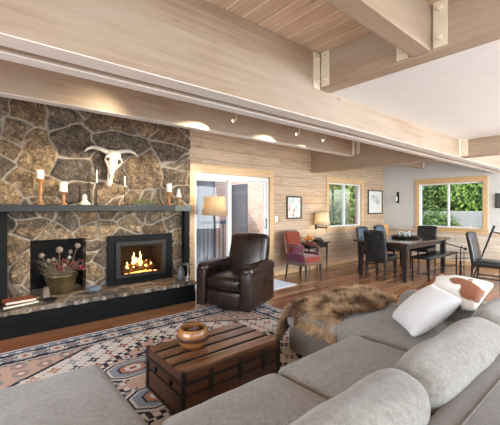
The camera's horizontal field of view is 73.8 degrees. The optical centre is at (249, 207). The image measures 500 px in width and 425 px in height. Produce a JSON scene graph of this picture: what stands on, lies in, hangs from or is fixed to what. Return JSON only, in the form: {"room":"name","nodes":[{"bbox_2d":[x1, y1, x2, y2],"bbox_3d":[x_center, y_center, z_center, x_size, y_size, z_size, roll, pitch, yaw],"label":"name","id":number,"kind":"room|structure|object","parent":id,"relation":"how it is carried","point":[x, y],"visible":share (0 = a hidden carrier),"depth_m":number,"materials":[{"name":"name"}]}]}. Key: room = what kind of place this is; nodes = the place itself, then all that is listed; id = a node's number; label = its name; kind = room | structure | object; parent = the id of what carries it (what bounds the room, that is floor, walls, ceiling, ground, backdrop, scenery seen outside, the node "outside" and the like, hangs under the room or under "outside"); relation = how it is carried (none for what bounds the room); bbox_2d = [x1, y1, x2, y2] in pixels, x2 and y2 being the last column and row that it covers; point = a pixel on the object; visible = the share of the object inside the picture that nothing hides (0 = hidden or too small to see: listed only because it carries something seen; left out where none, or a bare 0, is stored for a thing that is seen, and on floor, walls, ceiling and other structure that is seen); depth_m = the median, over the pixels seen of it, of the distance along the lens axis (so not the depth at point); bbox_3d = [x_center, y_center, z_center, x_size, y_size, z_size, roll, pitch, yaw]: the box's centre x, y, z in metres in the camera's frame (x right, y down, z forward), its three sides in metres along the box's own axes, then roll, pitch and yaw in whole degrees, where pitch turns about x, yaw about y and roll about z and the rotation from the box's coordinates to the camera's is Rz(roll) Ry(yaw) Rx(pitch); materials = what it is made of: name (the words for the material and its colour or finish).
{"room":"living room","nodes":[
{"label":"living room","id":0,"kind":"room"},
{"bbox_2d":[30,129,383,295],"bbox_3d":[-0.775,0.005,6.276,12.300,2.830,0.600,0,0,-40],"label":"wall","id":1,"kind":"structure","parent":0,"point":[291,166],"depth_m":7.30,"materials":[{"name":"brown wood"}]},
{"bbox_2d":[189,163,273,289],"bbox_3d":[-0.321,0.325,6.351,1.990,2.190,0.190,0,0,-40],"label":"door","id":2,"kind":"structure","parent":1,"relation":"in","point":[206,170],"depth_m":6.28,"materials":[{"name":"brown wood"}]},
{"bbox_2d":[195,173,267,182],"bbox_3d":[-0.290,-0.565,6.306,1.740,0.090,0.020,0,0,-40],"label":"blind","id":3,"kind":"object","parent":1,"relation":"attached to","point":[231,177],"depth_m":6.31,"materials":[{"name":"white fabric"}]},
{"bbox_2d":[286,196,301,218],"bbox_3d":[0.974,-0.010,7.336,0.480,0.500,0.030,0,0,-40],"label":"framed picture","id":4,"kind":"object","parent":1,"relation":"attached to","point":[293,203],"visible":1,"depth_m":7.32},
{"bbox_2d":[288,198,299,216],"bbox_3d":[0.972,-0.010,7.337,0.380,0.400,0.002,0,0,-40],"label":"print","id":5,"kind":"object","parent":4,"relation":"attached to","point":[293,203],"depth_m":7.33},
{"bbox_2d":[274,256,365,275],"bbox_3d":[2.224,1.375,8.397,4.500,0.090,0.020,0,0,-40],"label":"baseboard","id":6,"kind":"structure","parent":1,"relation":"attached to","point":[276,273],"depth_m":7.83,"materials":[{"name":"brown wood"}]},
{"bbox_2d":[314,212,329,228],"bbox_3d":[1.652,0.300,7.663,0.370,0.400,0.385,0,0,-40],"label":"wall lamp","id":7,"kind":"object","parent":1,"relation":"attached to","point":[321,218],"visible":1,"depth_m":7.53,"materials":[{"name":"beige fabric"}]},
{"bbox_2d":[325,176,365,231],"bbox_3d":[2.465,-0.090,8.639,1.700,1.360,0.160,0,0,-40],"label":"window","id":8,"kind":"structure","parent":1,"relation":"in","point":[334,180],"depth_m":8.65,"materials":[{"name":"brown wood"}]},
{"bbox_2d":[368,190,382,213],"bbox_3d":[3.590,-0.170,9.539,0.780,0.680,0.030,0,0,-40],"label":"framed picture","id":9,"kind":"object","parent":1,"relation":"attached to","point":[375,197],"visible":1,"depth_m":9.55},
{"bbox_2d":[371,195,379,208],"bbox_3d":[3.588,-0.170,9.540,0.480,0.380,0.002,0,0,-40],"label":"print","id":10,"kind":"object","parent":9,"relation":"attached to","point":[375,199],"depth_m":9.55},
{"bbox_2d":[0,259,499,353],"bbox_3d":[1.717,1.470,3.472,12.100,0.100,8.100,0,0,-40],"label":"floor","id":11,"kind":"structure","parent":0,"point":[336,276],"depth_m":5.95,"materials":[{"name":"brown wood"}]},
{"bbox_2d":[0,97,195,340],"bbox_3d":[-2.481,0.007,4.366,3.830,2.825,1.045,0,0,-40],"label":"stone fireplace","id":12,"kind":"object","parent":11,"relation":"on","point":[54,140],"visible":0.77,"depth_m":4.53,"materials":[{"name":"brown stone"}]},
{"bbox_2d":[0,299,38,309],"bbox_3d":[-2.680,1.096,3.835,0.250,0.030,0.360,0,0,36],"label":"book","id":13,"kind":"object","parent":12,"relation":"on","point":[2,306],"visible":0.6,"depth_m":3.73,"materials":[{"name":"white paper"}]},
{"bbox_2d":[2,295,35,305],"bbox_3d":[-2.671,1.064,3.856,0.210,0.030,0.300,0,0,44],"label":"book","id":14,"kind":"object","parent":13,"relation":"on","point":[9,301],"visible":1,"depth_m":3.82,"materials":[{"name":"red paper"}]},
{"bbox_2d":[40,277,51,299],"bbox_3d":[-2.502,0.980,4.090,0.140,0.270,0.140,0,0,-40],"label":"bell","id":15,"kind":"object","parent":12,"relation":"on","point":[46,293],"visible":0.84,"depth_m":4.06,"materials":[{"name":"brown metal"}]},
{"bbox_2d":[42,297,57,302],"bbox_3d":[-2.379,1.099,3.958,0.170,0.038,0.167,0,0,-40],"label":"trivet","id":16,"kind":"object","parent":12,"relation":"on","point":[48,299],"visible":1,"depth_m":3.98,"materials":[{"name":"black metal"}]},
{"bbox_2d":[37,243,85,293],"bbox_3d":[-2.510,0.795,4.423,0.596,0.640,0.400,0,0,-40],"label":"potted plant","id":17,"kind":"object","parent":12,"relation":"in","point":[61,281],"visible":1,"depth_m":4.35,"materials":[{"name":"gold metal"}]},
{"bbox_2d":[84,280,104,292],"bbox_3d":[-2.054,1.043,4.415,0.265,0.144,0.124,0,0,-40],"label":"bird figurine","id":18,"kind":"object","parent":12,"relation":"on","point":[95,288],"visible":1,"depth_m":4.37,"materials":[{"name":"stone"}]},
{"bbox_2d":[0,204,192,302],"bbox_3d":[-2.445,0.532,4.262,3.750,1.156,0.270,0,0,-40],"label":"mantel shelf","id":19,"kind":"object","parent":12,"relation":"on","point":[4,209],"visible":0.79,"depth_m":4.25,"materials":[{"name":"grey wood"}]},
{"bbox_2d":[36,179,43,204],"bbox_3d":[-2.599,-0.201,4.126,0.090,0.320,0.090,0,0,-40],"label":"candle holder","id":20,"kind":"object","parent":19,"relation":"on","point":[40,181],"visible":1,"depth_m":4.11,"materials":[{"name":"brown wood"}]},
{"bbox_2d":[36,170,43,178],"bbox_3d":[-2.599,-0.420,4.126,0.080,0.118,0.079,0,0,-40],"label":"pillar candle","id":21,"kind":"object","parent":20,"relation":"on","point":[39,173],"visible":0.98,"depth_m":4.09,"materials":[{"name":"beige wax"}]},
{"bbox_2d":[59,191,66,204],"bbox_3d":[-2.404,-0.126,4.290,0.090,0.170,0.090,0,0,-40],"label":"candle holder","id":22,"kind":"object","parent":19,"relation":"on","point":[63,193],"visible":1,"depth_m":4.27,"materials":[{"name":"brown wood"}]},
{"bbox_2d":[59,181,66,191],"bbox_3d":[-2.404,-0.278,4.290,0.090,0.133,0.089,0,0,-40],"label":"pillar candle","id":23,"kind":"object","parent":22,"relation":"on","point":[62,185],"visible":0.95,"depth_m":4.26,"materials":[{"name":"beige wax"}]},
{"bbox_2d":[79,194,89,204],"bbox_3d":[-2.197,-0.111,4.425,0.143,0.140,0.107,0,0,-40],"label":"figurine","id":24,"kind":"object","parent":19,"relation":"on","point":[84,201],"visible":1,"depth_m":4.40,"materials":[{"name":"white ceramic"}]},
{"bbox_2d":[131,197,157,204],"bbox_3d":[-1.578,-0.101,4.983,0.401,0.119,0.114,0,0,-40],"label":"arrangement","id":25,"kind":"object","parent":19,"relation":"on","point":[132,201],"visible":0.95,"depth_m":4.95,"materials":[{"name":"green plant"}]},
{"bbox_2d":[166,192,171,204],"bbox_3d":[-1.275,-0.146,5.240,0.090,0.210,0.090,0,0,-40],"label":"candle holder","id":26,"kind":"object","parent":19,"relation":"on","point":[168,193],"visible":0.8,"depth_m":5.22,"materials":[{"name":"brown wood"}]},
{"bbox_2d":[166,184,171,191],"bbox_3d":[-1.275,-0.320,5.240,0.090,0.138,0.089,0,0,-40],"label":"pillar candle","id":27,"kind":"object","parent":26,"relation":"on","point":[168,186],"visible":0.93,"depth_m":5.20,"materials":[{"name":"beige wax"}]},
{"bbox_2d":[176,189,180,204],"bbox_3d":[-1.145,-0.176,5.350,0.090,0.270,0.088,0,0,-40],"label":"candle holder","id":28,"kind":"object","parent":19,"relation":"on","point":[178,195],"visible":0.84,"depth_m":5.33,"materials":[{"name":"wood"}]},
{"bbox_2d":[84,145,137,185],"bbox_3d":[-1.952,-0.575,4.693,0.734,0.547,0.134,0,0,-40],"label":"skull","id":29,"kind":"object","parent":12,"relation":"attached to","point":[112,158],"visible":1,"depth_m":4.65},
{"bbox_2d":[107,233,171,285],"bbox_3d":[-1.785,0.755,5.210,1.000,0.710,0.530,0,0,-40],"label":"fireplace insert","id":30,"kind":"object","parent":12,"relation":"on","point":[141,257],"visible":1,"depth_m":5.14,"materials":[{"name":"black paint"}]},
{"bbox_2d":[178,266,184,279],"bbox_3d":[-1.074,1.008,5.188,0.110,0.215,0.108,0,0,-40],"label":"vase","id":31,"kind":"object","parent":12,"relation":"on","point":[181,275],"visible":1,"depth_m":5.15,"materials":[{"name":"stone"}]},
{"bbox_2d":[182,262,193,280],"bbox_3d":[-0.952,0.984,5.120,0.184,0.262,0.184,0,0,-40],"label":"candle holder","id":32,"kind":"object","parent":12,"relation":"on","point":[189,263],"visible":1,"depth_m":5.11,"materials":[{"name":"grey metal"}]},
{"bbox_2d":[0,304,304,424],"bbox_3d":[-0.575,1.414,2.973,3.650,0.012,2.750,0,0,-40],"label":"area rug","id":33,"kind":"object","parent":11,"relation":"on","point":[120,352],"visible":0.41,"depth_m":3.25,"materials":[{"name":"fabric"}]},
{"bbox_2d":[146,321,279,415],"bbox_3d":[-0.289,1.242,2.671,0.927,0.329,0.598,0,0,-40],"label":"trunk","id":34,"kind":"object","parent":33,"relation":"on","point":[236,354],"visible":0.91,"depth_m":2.47,"materials":[{"name":"brown wood"}]},
{"bbox_2d":[177,322,208,349],"bbox_3d":[-0.445,1.001,2.593,0.250,0.152,0.250,0,0,-40],"label":"wooden bowl","id":35,"kind":"object","parent":34,"relation":"on","point":[194,340],"visible":0.97,"depth_m":2.50,"materials":[{"name":"brown wood"}]},
{"bbox_2d":[188,325,199,331],"bbox_3d":[-0.436,0.955,2.610,0.087,0.050,0.093,0,0,-40],"label":"filling","id":36,"kind":"object","parent":35,"relation":"on","point":[195,327],"visible":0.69,"depth_m":2.59,"materials":[{"name":"brown"}]},
{"bbox_2d":[196,233,274,312],"bbox_3d":[-0.164,0.893,4.842,0.885,1.026,0.931,0,0,28],"label":"leather armchair","id":37,"kind":"object","parent":33,"relation":"on","point":[242,280],"visible":1,"depth_m":4.60,"materials":[{"name":"brown leather"}]},
{"bbox_2d":[207,269,240,289],"bbox_3d":[-0.218,1.013,4.739,0.554,0.232,0.686,0,0,28],"label":"seat cushion","id":38,"kind":"object","parent":37,"relation":"on","point":[217,279],"depth_m":4.50,"materials":[{"name":"brown leather"}]},
{"bbox_2d":[0,290,499,424],"bbox_3d":[0.229,1.002,1.807,3.945,0.834,2.014,0,0,-40],"label":"sectional sofa","id":39,"kind":"object","parent":33,"relation":"on","point":[375,372],"visible":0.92,"depth_m":1.56,"materials":[{"name":"grey fabric"}]},
{"bbox_2d":[0,365,147,424],"bbox_3d":[-0.900,1.050,1.099,1.226,0.262,1.611,0,0,-40],"label":"seat cushion","id":40,"kind":"object","parent":39,"relation":"on","point":[87,395],"depth_m":1.61,"materials":[{"name":"grey fabric"}]},
{"bbox_2d":[162,373,326,424],"bbox_3d":[0.167,1.053,1.385,0.784,0.252,1.009,0,0,-40],"label":"seat cushion","id":41,"kind":"object","parent":39,"relation":"on","point":[280,398],"depth_m":1.59,"materials":[{"name":"grey fabric"}]},
{"bbox_2d":[274,283,397,344],"bbox_3d":[0.926,1.069,3.283,1.246,0.525,0.863,0,0,-40],"label":"fur throw","id":42,"kind":"object","parent":39,"relation":"on","point":[332,306],"visible":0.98,"depth_m":3.05,"materials":[{"name":"brown fur"}]},
{"bbox_2d":[278,335,406,398],"bbox_3d":[0.783,1.050,1.912,0.887,0.249,1.007,0,0,-40],"label":"seat cushion","id":43,"kind":"object","parent":39,"relation":"on","point":[336,367],"depth_m":1.99,"materials":[{"name":"grey fabric"}]},
{"bbox_2d":[286,367,432,424],"bbox_3d":[0.215,0.818,0.987,0.991,0.458,0.316,0,0,-40],"label":"cushion","id":44,"kind":"object","parent":39,"relation":"on","point":[389,395],"depth_m":1.06,"materials":[{"name":"grey fabric"}]},
{"bbox_2d":[287,303,455,351],"bbox_3d":[1.227,1.050,2.889,1.006,0.251,1.622,0,0,-40],"label":"seat cushion","id":45,"kind":"object","parent":39,"relation":"on","point":[379,326],"depth_m":2.69,"materials":[{"name":"grey fabric"}]},
{"bbox_2d":[393,285,460,336],"bbox_3d":[1.343,0.780,2.568,0.355,0.314,0.445,0,0,5],"label":"throw pillow","id":46,"kind":"object","parent":39,"relation":"on","point":[429,306],"visible":1,"depth_m":2.42,"materials":[{"name":"white fabric"}]},
{"bbox_2d":[393,315,499,413],"bbox_3d":[0.945,0.814,1.603,1.014,0.457,0.310,0,0,-40],"label":"cushion","id":47,"kind":"object","parent":39,"relation":"on","point":[448,363],"depth_m":1.40,"materials":[{"name":"grey fabric"}]},
{"bbox_2d":[426,274,492,311],"bbox_3d":[1.735,0.705,2.833,0.352,0.235,0.467,0,0,-34],"label":"pillow","id":48,"kind":"object","parent":39,"relation":"on","point":[471,292],"visible":0.68,"depth_m":2.71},
{"bbox_2d":[473,296,499,325],"bbox_3d":[1.631,0.816,2.176,0.848,0.460,0.312,0,0,-40],"label":"cushion","id":49,"kind":"object","parent":39,"relation":"on","point":[491,310],"depth_m":1.97,"materials":[{"name":"grey fabric"}]},
{"bbox_2d":[202,196,226,258],"bbox_3d":[-0.593,0.615,5.579,0.430,1.609,0.430,0,0,-40],"label":"floor lamp","id":50,"kind":"object","parent":11,"relation":"on","point":[212,205],"visible":0.74,"depth_m":5.42,"materials":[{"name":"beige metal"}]},
{"bbox_2d":[274,279,296,289],"bbox_3d":[0.204,1.413,6.100,1.070,0.014,0.790,0,0,-40],"label":"door mat","id":51,"kind":"object","parent":11,"relation":"on","point":[278,284],"visible":0.3,"depth_m":6.12,"materials":[{"name":"white fabric"}]},
{"bbox_2d":[283,230,321,281],"bbox_3d":[1.057,0.945,6.768,0.622,0.954,0.637,0,0,-43],"label":"upholstered armchair","id":52,"kind":"object","parent":11,"relation":"on","point":[305,259],"visible":0.98,"depth_m":6.70,"materials":[{"name":"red fabric"}]},
{"bbox_2d":[288,253,303,262],"bbox_3d":[0.898,0.980,6.569,0.055,0.160,0.400,0,0,-43],"label":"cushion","id":53,"kind":"object","parent":52,"relation":"on","point":[292,257],"depth_m":6.54,"materials":[{"name":"fabric"}]},
{"bbox_2d":[290,245,304,253],"bbox_3d":[0.975,0.855,6.861,0.400,0.176,0.143,0,0,-40],"label":"lumbar cushion","id":54,"kind":"object","parent":52,"relation":"on","point":[292,250],"visible":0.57,"depth_m":6.76,"materials":[{"name":"fabric"}]},
{"bbox_2d":[304,251,317,254],"bbox_3d":[1.266,0.980,6.914,0.055,0.160,0.400,0,0,-43],"label":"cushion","id":55,"kind":"object","parent":52,"relation":"on","point":[306,252],"depth_m":6.89,"materials":[{"name":"fabric"}]},
{"bbox_2d":[299,241,329,273],"bbox_3d":[1.419,1.089,7.444,0.720,0.659,0.380,0,0,-40],"label":"side table","id":56,"kind":"object","parent":11,"relation":"on","point":[324,243],"visible":0.49,"depth_m":7.37,"materials":[{"name":"brown wood"}]},
{"bbox_2d":[304,234,312,241],"bbox_3d":[1.294,0.672,7.341,0.190,0.174,0.181,0,0,14],"label":"flower bowl","id":57,"kind":"object","parent":56,"relation":"on","point":[308,238],"visible":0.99,"depth_m":7.29,"materials":[{"name":"orange plant"}]},
{"bbox_2d":[313,237,322,241],"bbox_3d":[1.539,0.716,7.519,0.200,0.102,0.160,0,0,-40],"label":"telephone","id":58,"kind":"object","parent":56,"relation":"on","point":[318,239],"visible":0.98,"depth_m":7.47,"materials":[{"name":"black plastic"}]},
{"bbox_2d":[355,226,386,268],"bbox_3d":[2.796,0.928,7.703,0.460,0.986,0.583,0,0,-40],"label":"dining chair","id":59,"kind":"object","parent":11,"relation":"on","point":[359,230],"visible":0.26,"depth_m":7.75,"materials":[{"name":"black leather"}]},
{"bbox_2d":[363,230,397,280],"bbox_3d":[2.626,0.928,6.722,0.583,0.986,0.460,0,0,-40],"label":"dining chair","id":60,"kind":"object","parent":11,"relation":"on","point":[375,243],"visible":1,"depth_m":6.56,"materials":[{"name":"black leather"}]},
{"bbox_2d":[373,225,401,267],"bbox_3d":[3.407,0.928,8.218,0.460,0.986,0.583,0,0,-40],"label":"dining chair","id":61,"kind":"object","parent":11,"relation":"on","point":[377,227],"visible":0.3,"depth_m":8.16,"materials":[{"name":"black leather"}]},
{"bbox_2d":[383,224,398,260],"bbox_3d":[3.958,0.940,9.193,0.445,0.959,0.440,0,0,40],"label":"oak chair","id":62,"kind":"object","parent":11,"relation":"on","point":[385,225],"visible":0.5,"depth_m":9.34,"materials":[{"name":"wood"}]},
{"bbox_2d":[353,234,449,282],"bbox_3d":[3.358,1.042,7.299,2.060,0.754,1.160,0,0,-40],"label":"dining table","id":63,"kind":"object","parent":11,"relation":"on","point":[404,245],"visible":0.77,"depth_m":6.89,"materials":[{"name":"brown wood"}]},
{"bbox_2d":[391,235,418,238],"bbox_3d":[3.419,0.641,7.350,0.570,0.045,0.570,0,0,-40],"label":"serving tray","id":64,"kind":"object","parent":63,"relation":"on","point":[392,236],"visible":1,"depth_m":7.27,"materials":[{"name":"brown wood"}]},
{"bbox_2d":[409,225,436,268],"bbox_3d":[4.215,0.928,8.099,0.583,0.986,0.460,0,0,-40],"label":"dining chair","id":65,"kind":"object","parent":11,"relation":"on","point":[424,230],"visible":0.69,"depth_m":8.08,"materials":[{"name":"black leather"}]},
{"bbox_2d":[411,250,457,282],"bbox_3d":[3.791,1.173,6.800,1.460,0.492,0.360,0,0,-40],"label":"bench","id":66,"kind":"object","parent":11,"relation":"on","point":[433,255],"visible":0.91,"depth_m":6.51,"materials":[{"name":"black leather"}]},
{"bbox_2d":[441,242,468,275],"bbox_3d":[4.317,1.064,6.960,0.366,0.710,0.479,0,0,-40],"label":"iron railing","id":67,"kind":"object","parent":11,"relation":"on","point":[465,248],"visible":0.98,"depth_m":6.76,"materials":[{"name":"black metal"}]},
{"bbox_2d":[465,231,499,282],"bbox_3d":[4.244,0.928,5.981,0.460,0.986,0.583,0,0,-42],"label":"dining chair","id":68,"kind":"object","parent":11,"relation":"on","point":[477,261],"visible":1,"depth_m":5.96,"materials":[{"name":"black leather"}]},
{"bbox_2d":[474,225,499,275],"bbox_3d":[5.132,0.894,6.909,0.883,1.059,0.197,0,0,22],"label":"iron railing","id":69,"kind":"object","parent":11,"relation":"on","point":[493,226],"visible":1,"depth_m":6.98,"materials":[{"name":"black metal"}]},
{"bbox_2d":[206,0,440,54],"bbox_3d":[1.673,-1.485,3.370,12.300,0.150,8.400,0,0,-40],"label":"ceiling","id":70,"kind":"structure","parent":0,"point":[318,26],"depth_m":2.50,"materials":[{"name":"brown wood"}]},
{"bbox_2d":[0,59,354,156],"bbox_3d":[-1.149,-1.236,4.105,8.530,0.347,0.180,0,0,-40],"label":"ceiling beam","id":71,"kind":"structure","parent":70,"relation":"attached to","point":[18,81],"depth_m":3.95,"materials":[{"name":"beige paint"}]},
{"bbox_2d":[0,0,499,172],"bbox_3d":[1.306,-1.109,3.806,11.900,0.602,0.380,0,0,-40],"label":"ceiling beam","id":72,"kind":"structure","parent":70,"relation":"attached to","point":[199,52],"depth_m":2.26,"materials":[{"name":"brown wood"}]},
{"bbox_2d":[232,114,325,140],"bbox_3d":[0.080,-1.270,4.564,3.800,0.277,0.230,0,0,-41],"label":"track light","id":73,"kind":"object","parent":70,"relation":"attached to","point":[234,119],"visible":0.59,"depth_m":5.21,"materials":[{"name":"beige paint"}]},
{"bbox_2d":[311,141,439,172],"bbox_3d":[2.351,-1.117,6.725,0.220,0.605,2.740,0,0,-40],"label":"ceiling beam","id":74,"kind":"structure","parent":70,"relation":"attached to","point":[366,155],"depth_m":6.70,"materials":[{"name":"beige paint"}]},
{"bbox_2d":[324,0,430,56],"bbox_3d":[-0.675,-1.250,0.771,4.960,0.320,0.130,0,0,-40],"label":"ceiling beam","id":75,"kind":"structure","parent":70,"relation":"attached to","point":[405,24],"depth_m":2.06,"materials":[{"name":"beige wood"}]},
{"bbox_2d":[321,0,499,92],"bbox_3d":[2.107,-1.250,1.395,0.180,0.340,4.420,0,0,-40],"label":"ceiling beam","id":76,"kind":"structure","parent":70,"relation":"attached to","point":[457,26],"depth_m":2.41,"materials":[{"name":"beige paint"}]},
{"bbox_2d":[401,163,424,168],"bbox_3d":[3.482,-1.240,8.005,3.160,0.340,0.180,0,0,-40],"label":"ceiling beam","id":77,"kind":"structure","parent":70,"relation":"attached to","point":[416,165],"depth_m":8.72,"materials":[{"name":"beige paint"}]},
{"bbox_2d":[461,135,499,157],"bbox_3d":[4.876,-1.113,3.727,0.220,0.595,4.420,0,0,-40],"label":"ceiling beam","id":78,"kind":"structure","parent":70,"relation":"attached to","point":[484,146],"depth_m":5.16,"materials":[{"name":"beige paint"}]},
{"bbox_2d":[332,39,499,139],"bbox_3d":[3.499,-1.115,2.567,3.460,0.050,4.420,0,0,-40],"label":"ceiling","id":79,"kind":"structure","parent":0,"point":[457,95],"depth_m":3.17,"materials":[{"name":"white paint"}]},
{"bbox_2d":[384,161,499,233],"bbox_3d":[6.454,-0.405,7.069,0.180,2.010,7.500,0,0,-40],"label":"wall","id":80,"kind":"structure","parent":0,"point":[397,178],"depth_m":9.24,"materials":[{"name":"white paint"}]},
{"bbox_2d":[389,253,470,265],"bbox_3d":[6.368,1.365,6.997,0.020,0.110,7.500,0,0,-40],"label":"baseboard","id":81,"kind":"structure","parent":80,"relation":"attached to","point":[449,261],"depth_m":8.46,"materials":[{"name":"brown wood"}]},
{"bbox_2d":[386,230,499,260],"bbox_3d":[6.446,1.020,7.062,0.182,0.800,7.500,0,0,-40],"label":"wainscoting","id":82,"kind":"structure","parent":80,"relation":"attached to","point":[492,251],"depth_m":8.29,"materials":[{"name":"brown wood"}]},
{"bbox_2d":[388,228,499,234],"bbox_3d":[6.368,0.613,6.996,0.045,0.035,7.500,0,0,-40],"label":"trim","id":83,"kind":"structure","parent":80,"relation":"attached to","point":[388,228],"depth_m":8.50,"materials":[{"name":"brown wood"}]},
{"bbox_2d":[414,175,488,232],"bbox_3d":[5.119,-0.080,8.546,0.160,1.400,1.720,0,0,-40],"label":"window","id":84,"kind":"structure","parent":80,"relation":"in","point":[483,179],"depth_m":8.43,"materials":[{"name":"brown wood"}]},
{"bbox_2d":[495,193,499,207],"bbox_3d":[5.832,-0.170,7.630,0.046,0.340,0.340,0,0,-40],"label":"wall screen","id":85,"kind":"object","parent":80,"relation":"attached to","point":[497,195],"visible":1,"depth_m":7.71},
{"label":"outside","id":86,"kind":"structure","parent":0,"visible":0},
{"bbox_3d":[5.878,1.745,14.755,52.000,0.350,65.000,0,0,-40],"label":"ground","id":87,"kind":"structure","parent":86,"visible":0},
{"bbox_2d":[196,180,262,260],"bbox_3d":[-0.664,-0.305,10.259,6.600,3.750,1.050,0,0,-40],"label":"brick building","id":88,"kind":"structure","parent":87,"relation":"on","point":[246,198],"depth_m":10.26,"materials":[{"name":"brick"}]},
{"bbox_2d":[329,184,348,224],"bbox_3d":[2.434,-0.129,11.964,2.298,3.732,2.454,0,0,7],"label":"leafy tree","id":89,"kind":"object","parent":87,"relation":"on","point":[335,198],"visible":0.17,"depth_m":11.43,"materials":[{"name":"green plant"}]},
{"bbox_2d":[339,185,354,224],"bbox_3d":[4.161,-0.434,14.264,2.580,4.250,3.445,0,0,43],"label":"leafy tree","id":90,"kind":"object","parent":87,"relation":"on","point":[350,217],"visible":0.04,"depth_m":13.21,"materials":[{"name":"green plant"}]},
{"bbox_2d":[422,185,447,210],"bbox_3d":[8.008,-1.043,16.314,3.589,5.236,3.765,0,0,-17],"label":"leafy tree","id":91,"kind":"object","parent":87,"relation":"on","point":[431,189],"visible":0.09,"depth_m":15.04,"materials":[{"name":"green plant"}]},
{"bbox_2d":[422,206,461,226],"bbox_3d":[6.879,0.805,12.329,1.762,1.844,1.643,0,0,6],"label":"shrub","id":92,"kind":"object","parent":87,"relation":"on","point":[439,219],"visible":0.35,"depth_m":12.00,"materials":[{"name":"green plant"}]},
{"bbox_2d":[422,211,481,226],"bbox_3d":[10.023,0.870,10.531,0.300,1.500,11.200,0,0,-40],"label":"wall","id":93,"kind":"structure","parent":87,"relation":"on","point":[467,218],"depth_m":12.50,"materials":[{"name":"white paint"}]},
{"bbox_2d":[429,183,481,210],"bbox_3d":[9.847,-1.091,14.768,3.644,5.332,3.692,0,0,2],"label":"leafy tree","id":94,"kind":"object","parent":87,"relation":"on","point":[463,197],"visible":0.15,"depth_m":13.88,"materials":[{"name":"green plant"}]},
{"bbox_3d":[-0.292,1.500,8.187,5.500,0.120,2.400,0,0,-40],"label":"deck","id":95,"kind":"object","parent":87,"relation":"on","visible":0},
{"bbox_2d":[196,218,225,263],"bbox_3d":[-1.583,0.850,7.818,2.750,1.180,0.100,0,0,-40],"label":"deck railing","id":96,"kind":"object","parent":95,"relation":"on","point":[219,222],"visible":0.19,"depth_m":8.33,"materials":[{"name":"grey wood"}]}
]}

